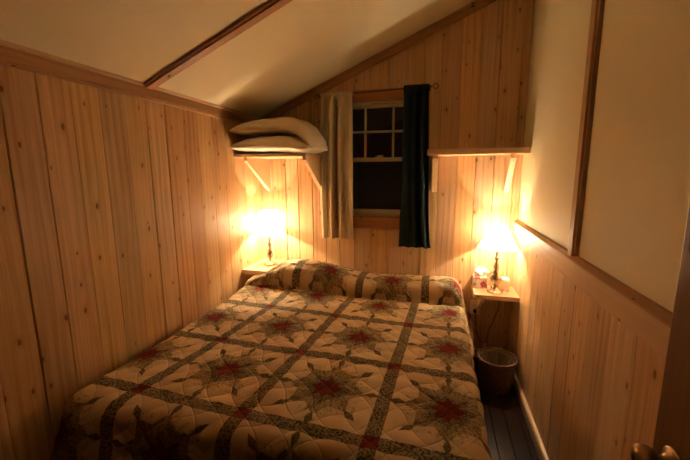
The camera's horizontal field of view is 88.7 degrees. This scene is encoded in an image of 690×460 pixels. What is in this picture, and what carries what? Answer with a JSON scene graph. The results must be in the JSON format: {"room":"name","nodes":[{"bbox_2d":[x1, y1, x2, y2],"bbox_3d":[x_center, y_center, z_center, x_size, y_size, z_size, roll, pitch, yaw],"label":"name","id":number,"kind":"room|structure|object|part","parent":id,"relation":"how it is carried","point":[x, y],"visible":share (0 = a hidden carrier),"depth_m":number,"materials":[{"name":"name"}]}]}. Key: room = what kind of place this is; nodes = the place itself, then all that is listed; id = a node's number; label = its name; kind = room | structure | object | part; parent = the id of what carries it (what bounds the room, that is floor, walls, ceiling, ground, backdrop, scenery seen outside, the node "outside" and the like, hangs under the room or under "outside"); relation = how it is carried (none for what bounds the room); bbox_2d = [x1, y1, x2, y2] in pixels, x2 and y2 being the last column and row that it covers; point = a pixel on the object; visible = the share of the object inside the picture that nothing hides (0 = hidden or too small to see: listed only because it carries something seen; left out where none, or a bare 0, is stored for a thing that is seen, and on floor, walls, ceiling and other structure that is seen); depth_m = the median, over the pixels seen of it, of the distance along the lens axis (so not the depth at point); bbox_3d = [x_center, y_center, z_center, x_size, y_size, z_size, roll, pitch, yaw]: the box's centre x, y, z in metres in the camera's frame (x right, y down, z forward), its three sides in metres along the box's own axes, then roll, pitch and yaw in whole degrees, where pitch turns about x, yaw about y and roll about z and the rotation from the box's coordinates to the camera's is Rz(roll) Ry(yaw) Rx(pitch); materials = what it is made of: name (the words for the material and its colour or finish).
{"room":"cabin bedroom","nodes":[
{"label":"cabin bedroom","id":0,"kind":"room"},
{"bbox_2d":[0,64,263,459],"bbox_3d":[-1.170,0.230,1.802,0.100,1.980,3.007,2,10,14],"label":"wall","id":1,"kind":"structure","parent":0,"point":[125,220],"depth_m":1.64,"materials":[{"name":"brown wood"}]},
{"bbox_2d":[0,39,258,123],"bbox_3d":[-1.121,-0.695,1.623,0.020,0.058,2.992,2,10,14],"label":"trim","id":2,"kind":"structure","parent":1,"relation":"attached to","point":[6,53],"depth_m":1.61,"materials":[{"name":"brown wood"}]},
{"bbox_2d":[242,259,286,276],"bbox_3d":[-0.684,0.390,3.051,0.224,0.190,0.386,2,10,14],"label":"shelf","id":3,"kind":"object","parent":1,"relation":"attached to","point":[258,268],"visible":0.71,"depth_m":2.94,"materials":[{"name":"brown wood"}]},
{"bbox_2d":[253,210,284,265],"bbox_3d":[-0.647,0.065,3.012,0.270,0.464,0.270,2,10,14],"label":"table lamp","id":4,"kind":"object","parent":3,"relation":"on","point":[268,223],"visible":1,"depth_m":2.91,"materials":[{"name":"white fabric"}]},
{"bbox_3d":[-0.648,-0.067,2.991,0.270,0.194,0.270,2,10,14],"label":"lamp shade","id":5,"kind":"part","parent":4,"relation":"part of","materials":[{"name":"beige fabric"}]},
{"bbox_3d":[-0.647,0.158,3.028,0.061,0.198,0.061,2,10,14],"label":"stem","id":6,"kind":"part","parent":4,"relation":"part of","materials":[{"name":"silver metal"}]},
{"bbox_2d":[0,0,474,116],"bbox_3d":[-0.109,-1.158,1.289,2.313,1.052,3.212,2,10,14],"label":"ceiling","id":7,"kind":"structure","parent":0,"point":[302,45],"depth_m":1.83,"materials":[{"name":"white paint"}]},
{"bbox_2d":[143,0,292,89],"bbox_3d":[-0.031,-1.146,1.533,2.083,0.887,0.048,2,10,14],"label":"trim","id":8,"kind":"structure","parent":7,"relation":"attached to","point":[278,4],"depth_m":1.72,"materials":[{"name":"brown wood"}]},
{"bbox_2d":[259,0,533,350],"bbox_3d":[0.288,-0.418,2.926,2.153,2.878,0.120,2,10,14],"label":"wall","id":9,"kind":"structure","parent":0,"point":[477,62],"depth_m":2.71,"materials":[{"name":"brown wood"}]},
{"bbox_2d":[234,153,320,190],"bbox_3d":[-0.517,-0.457,2.856,0.586,0.299,0.406,2,10,14],"label":"wall shelf","id":10,"kind":"object","parent":9,"relation":"attached to","point":[259,164],"visible":0.98,"depth_m":2.81,"materials":[{"name":"brown wood"}]},
{"bbox_2d":[230,135,322,153],"bbox_3d":[-0.514,-0.655,2.731,0.610,0.138,0.403,2,10,14],"label":"bed pillow","id":11,"kind":"object","parent":10,"relation":"on","point":[262,144],"visible":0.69,"depth_m":2.55,"materials":[{"name":"white fabric"}]},
{"bbox_2d":[229,117,327,150],"bbox_3d":[-0.491,-0.726,2.701,0.664,0.238,0.379,2,10,14],"label":"bed pillow","id":12,"kind":"object","parent":11,"relation":"on","point":[285,126],"visible":0.99,"depth_m":2.54,"materials":[{"name":"white fabric"}]},
{"bbox_2d":[336,87,403,228],"bbox_3d":[0.281,-0.561,2.878,0.765,1.099,0.130,2,10,14],"label":"window","id":13,"kind":"structure","parent":9,"relation":"in","point":[388,218],"depth_m":2.87,"materials":[{"name":"brown wood"}]},
{"bbox_3d":[-0.076,-0.573,2.924,0.039,0.912,0.020,2,10,14],"label":"casing","id":14,"kind":"part","parent":13,"relation":"part of","materials":[{"name":"red wood"}]},
{"bbox_3d":[0.276,-0.097,2.920,0.765,0.026,0.060,2,10,14],"label":"sill","id":15,"kind":"part","parent":13,"relation":"part of","materials":[{"name":"red wood"}]},
{"bbox_3d":[0.281,-0.359,2.905,0.641,0.467,0.022,2,10,14],"label":"sash","id":16,"kind":"part","parent":13,"relation":"part of","materials":[{"name":"beige plastic"}]},
{"bbox_3d":[0.285,-0.572,2.891,0.685,0.917,0.100,2,10,14],"label":"frame","id":17,"kind":"part","parent":13,"relation":"part of","materials":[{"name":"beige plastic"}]},
{"bbox_3d":[0.285,-0.784,2.862,0.641,0.450,0.022,2,10,14],"label":"sash","id":18,"kind":"part","parent":13,"relation":"part of","materials":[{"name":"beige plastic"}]},
{"bbox_3d":[0.267,-1.053,2.752,0.755,0.087,0.022,2,10,14],"label":"head casing","id":19,"kind":"part","parent":13,"relation":"part of","materials":[{"name":"red wood"}]},
{"bbox_2d":[315,83,438,98],"bbox_3d":[0.230,-1.065,2.732,0.958,0.065,0.074,2,10,14],"label":"curtain rod","id":20,"kind":"object","parent":9,"relation":"attached to","point":[319,96],"visible":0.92,"depth_m":2.68,"materials":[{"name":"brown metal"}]},
{"bbox_2d":[319,91,352,239],"bbox_3d":[-0.072,-0.504,2.874,0.270,1.180,0.135,-1,9,-6],"label":"window curtain","id":21,"kind":"object","parent":20,"relation":"hanging from","point":[342,100],"visible":0.98,"depth_m":2.87,"materials":[{"name":"beige fabric"}]},
{"bbox_3d":[0.211,-1.060,2.704,0.890,0.032,0.010,2,10,14],"label":"rod","id":22,"kind":"part","parent":20,"relation":"part of","materials":[{"name":"grey metal"}]},
{"bbox_2d":[398,84,430,248],"bbox_3d":[0.548,-0.465,2.706,0.257,1.239,0.107,1,9,10],"label":"window curtain","id":23,"kind":"object","parent":20,"relation":"hanging from","point":[414,203],"visible":1,"depth_m":2.71,"materials":[{"name":"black fabric"}]},
{"bbox_2d":[259,0,495,119],"bbox_3d":[0.274,-1.326,2.708,2.093,0.943,0.020,2,10,14],"label":"trim","id":24,"kind":"structure","parent":9,"relation":"attached to","point":[483,3],"depth_m":2.69,"materials":[{"name":"brown wood"}]},
{"bbox_2d":[470,300,478,313],"bbox_3d":[1.040,0.620,2.831,0.072,0.116,0.009,2,10,14],"label":"wall outlet","id":25,"kind":"object","parent":9,"relation":"attached to","point":[473,303],"visible":0.79,"depth_m":2.83,"materials":[{"name":"beige plastic"}]},
{"bbox_2d":[473,348,479,357],"bbox_3d":[0.277,0.975,3.089,2.079,0.075,0.014,2,10,14],"label":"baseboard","id":26,"kind":"structure","parent":9,"relation":"attached to","point":[475,349],"depth_m":2.88,"materials":[{"name":"brown wood"}]},
{"bbox_2d":[427,147,530,192],"bbox_3d":[0.939,-0.426,2.563,0.670,0.314,0.239,2,10,14],"label":"wall shelf","id":27,"kind":"object","parent":9,"relation":"attached to","point":[511,153],"visible":0.99,"depth_m":2.48,"materials":[{"name":"brown wood"}]},
{"bbox_2d":[471,284,519,307],"bbox_3d":[1.121,0.548,2.668,0.303,0.190,0.255,2,10,14],"label":"shelf","id":28,"kind":"object","parent":9,"relation":"attached to","point":[479,294],"visible":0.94,"depth_m":2.57,"materials":[{"name":"brown wood"}]},
{"bbox_2d":[472,265,489,288],"bbox_3d":[1.055,0.356,2.725,0.121,0.170,0.100,2,10,14],"label":"tissue box","id":29,"kind":"object","parent":28,"relation":"on","point":[479,279],"visible":1,"depth_m":2.69,"materials":[{"name":"white cardboard"}]},
{"bbox_2d":[473,225,518,346],"bbox_3d":[1.116,0.491,2.635,0.280,1.056,0.296,2,10,14],"label":"table lamp","id":30,"kind":"object","parent":28,"relation":"on","point":[498,238],"visible":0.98,"depth_m":2.51,"materials":[{"name":"white fabric"}]},
{"bbox_3d":[1.117,0.658,2.781,0.132,0.462,0.147,-8,12,-40],"label":"cord","id":31,"kind":"part","parent":30,"relation":"part of","materials":[{"name":"black plastic"}]},
{"bbox_3d":[1.112,0.275,2.592,0.084,0.297,0.084,2,10,14],"label":"stem","id":32,"kind":"part","parent":30,"relation":"part of","materials":[{"name":"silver metal"}]},
{"bbox_3d":[1.111,0.051,2.555,0.276,0.157,0.276,2,10,14],"label":"lamp shade","id":33,"kind":"part","parent":30,"relation":"part of","materials":[{"name":"beige fabric"}]},
{"bbox_2d":[497,277,509,289],"bbox_3d":[1.200,0.405,2.698,0.094,0.080,0.084,2,10,14],"label":"carton","id":34,"kind":"object","parent":28,"relation":"on","point":[504,284],"visible":0.56,"depth_m":2.66,"materials":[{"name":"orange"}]},
{"bbox_3d":[1.200,0.376,2.693,0.094,0.020,0.084,2,10,14],"label":"lid","id":35,"kind":"part","parent":34,"relation":"part of","materials":[{"name":"white"}]},
{"bbox_2d":[513,0,533,219],"bbox_3d":[1.277,-0.882,2.522,0.028,1.632,0.007,2,10,14],"label":"trim","id":36,"kind":"structure","parent":9,"relation":"attached to","point":[531,2],"depth_m":2.52,"materials":[{"name":"brown wood"}]},
{"bbox_2d":[473,357,538,459],"bbox_3d":[-0.131,1.305,1.692,2.241,0.120,3.192,2,10,14],"label":"floor","id":37,"kind":"structure","parent":0,"point":[509,437],"depth_m":2.09,"materials":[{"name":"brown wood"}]},
{"bbox_2d":[476,347,517,394],"bbox_3d":[1.052,0.989,2.464,0.267,0.238,0.267,2,10,14],"label":"basket","id":38,"kind":"object","parent":37,"relation":"on","point":[496,366],"visible":1,"depth_m":2.40,"materials":[{"name":"brown wicker"}]},
{"bbox_3d":[-0.111,0.870,2.200,1.565,0.575,1.830,2,10,14],"label":"double bed","id":39,"kind":"object","parent":37,"relation":"on","visible":0},
{"bbox_2d":[49,259,492,459],"bbox_3d":[-0.100,0.747,2.084,1.856,0.774,2.095,2,10,14],"label":"quilt","id":40,"kind":"object","parent":39,"relation":"on","point":[310,359],"visible":1,"depth_m":1.52,"materials":[{"name":"multicoloured fabric"}]},
{"bbox_2d":[508,0,689,459],"bbox_3d":[0.968,-0.147,1.171,0.100,2.900,3.012,2,10,14],"label":"wall","id":41,"kind":"structure","parent":0,"point":[637,200],"depth_m":1.29,"materials":[{"name":"white paint"}]},
{"bbox_2d":[512,372,548,459],"bbox_3d":[0.914,1.250,1.399,0.020,0.070,2.978,2,10,14],"label":"baseboard","id":42,"kind":"structure","parent":41,"relation":"attached to","point":[541,452],"depth_m":2.07,"materials":[{"name":"brown wood"}]},
{"bbox_2d":[567,0,604,256],"bbox_3d":[0.982,-0.730,1.409,0.010,1.705,0.049,2,10,14],"label":"trim","id":43,"kind":"structure","parent":41,"relation":"attached to","point":[595,3],"depth_m":1.45,"materials":[{"name":"brown wood"}]},
{"bbox_2d":[514,223,669,359],"bbox_3d":[0.911,0.224,1.236,0.024,0.088,2.990,2,10,14],"label":"trim","id":44,"kind":"structure","parent":41,"relation":"attached to","point":[651,331],"depth_m":1.18,"materials":[{"name":"brown wood"}]},
{"bbox_2d":[513,220,672,328],"bbox_3d":[0.906,0.169,1.228,0.033,0.024,2.990,2,10,14],"label":"trim","id":45,"kind":"structure","parent":41,"relation":"attached to","point":[649,306],"depth_m":1.16,"materials":[{"name":"brown wood"}]},
{"bbox_2d":[629,203,689,459],"bbox_3d":[0.616,0.419,0.384,0.111,2.018,0.879,1,9,11],"label":"door","id":46,"kind":"structure","parent":41,"relation":"in","point":[671,441],"depth_m":0.75,"materials":[{"name":"brown wood"}]},
{"bbox_3d":[0.672,0.502,0.769,0.076,0.065,0.065,1,9,11],"label":"knob","id":47,"kind":"part","parent":46,"relation":"part of","materials":[{"name":"gold metal"}]}
]}

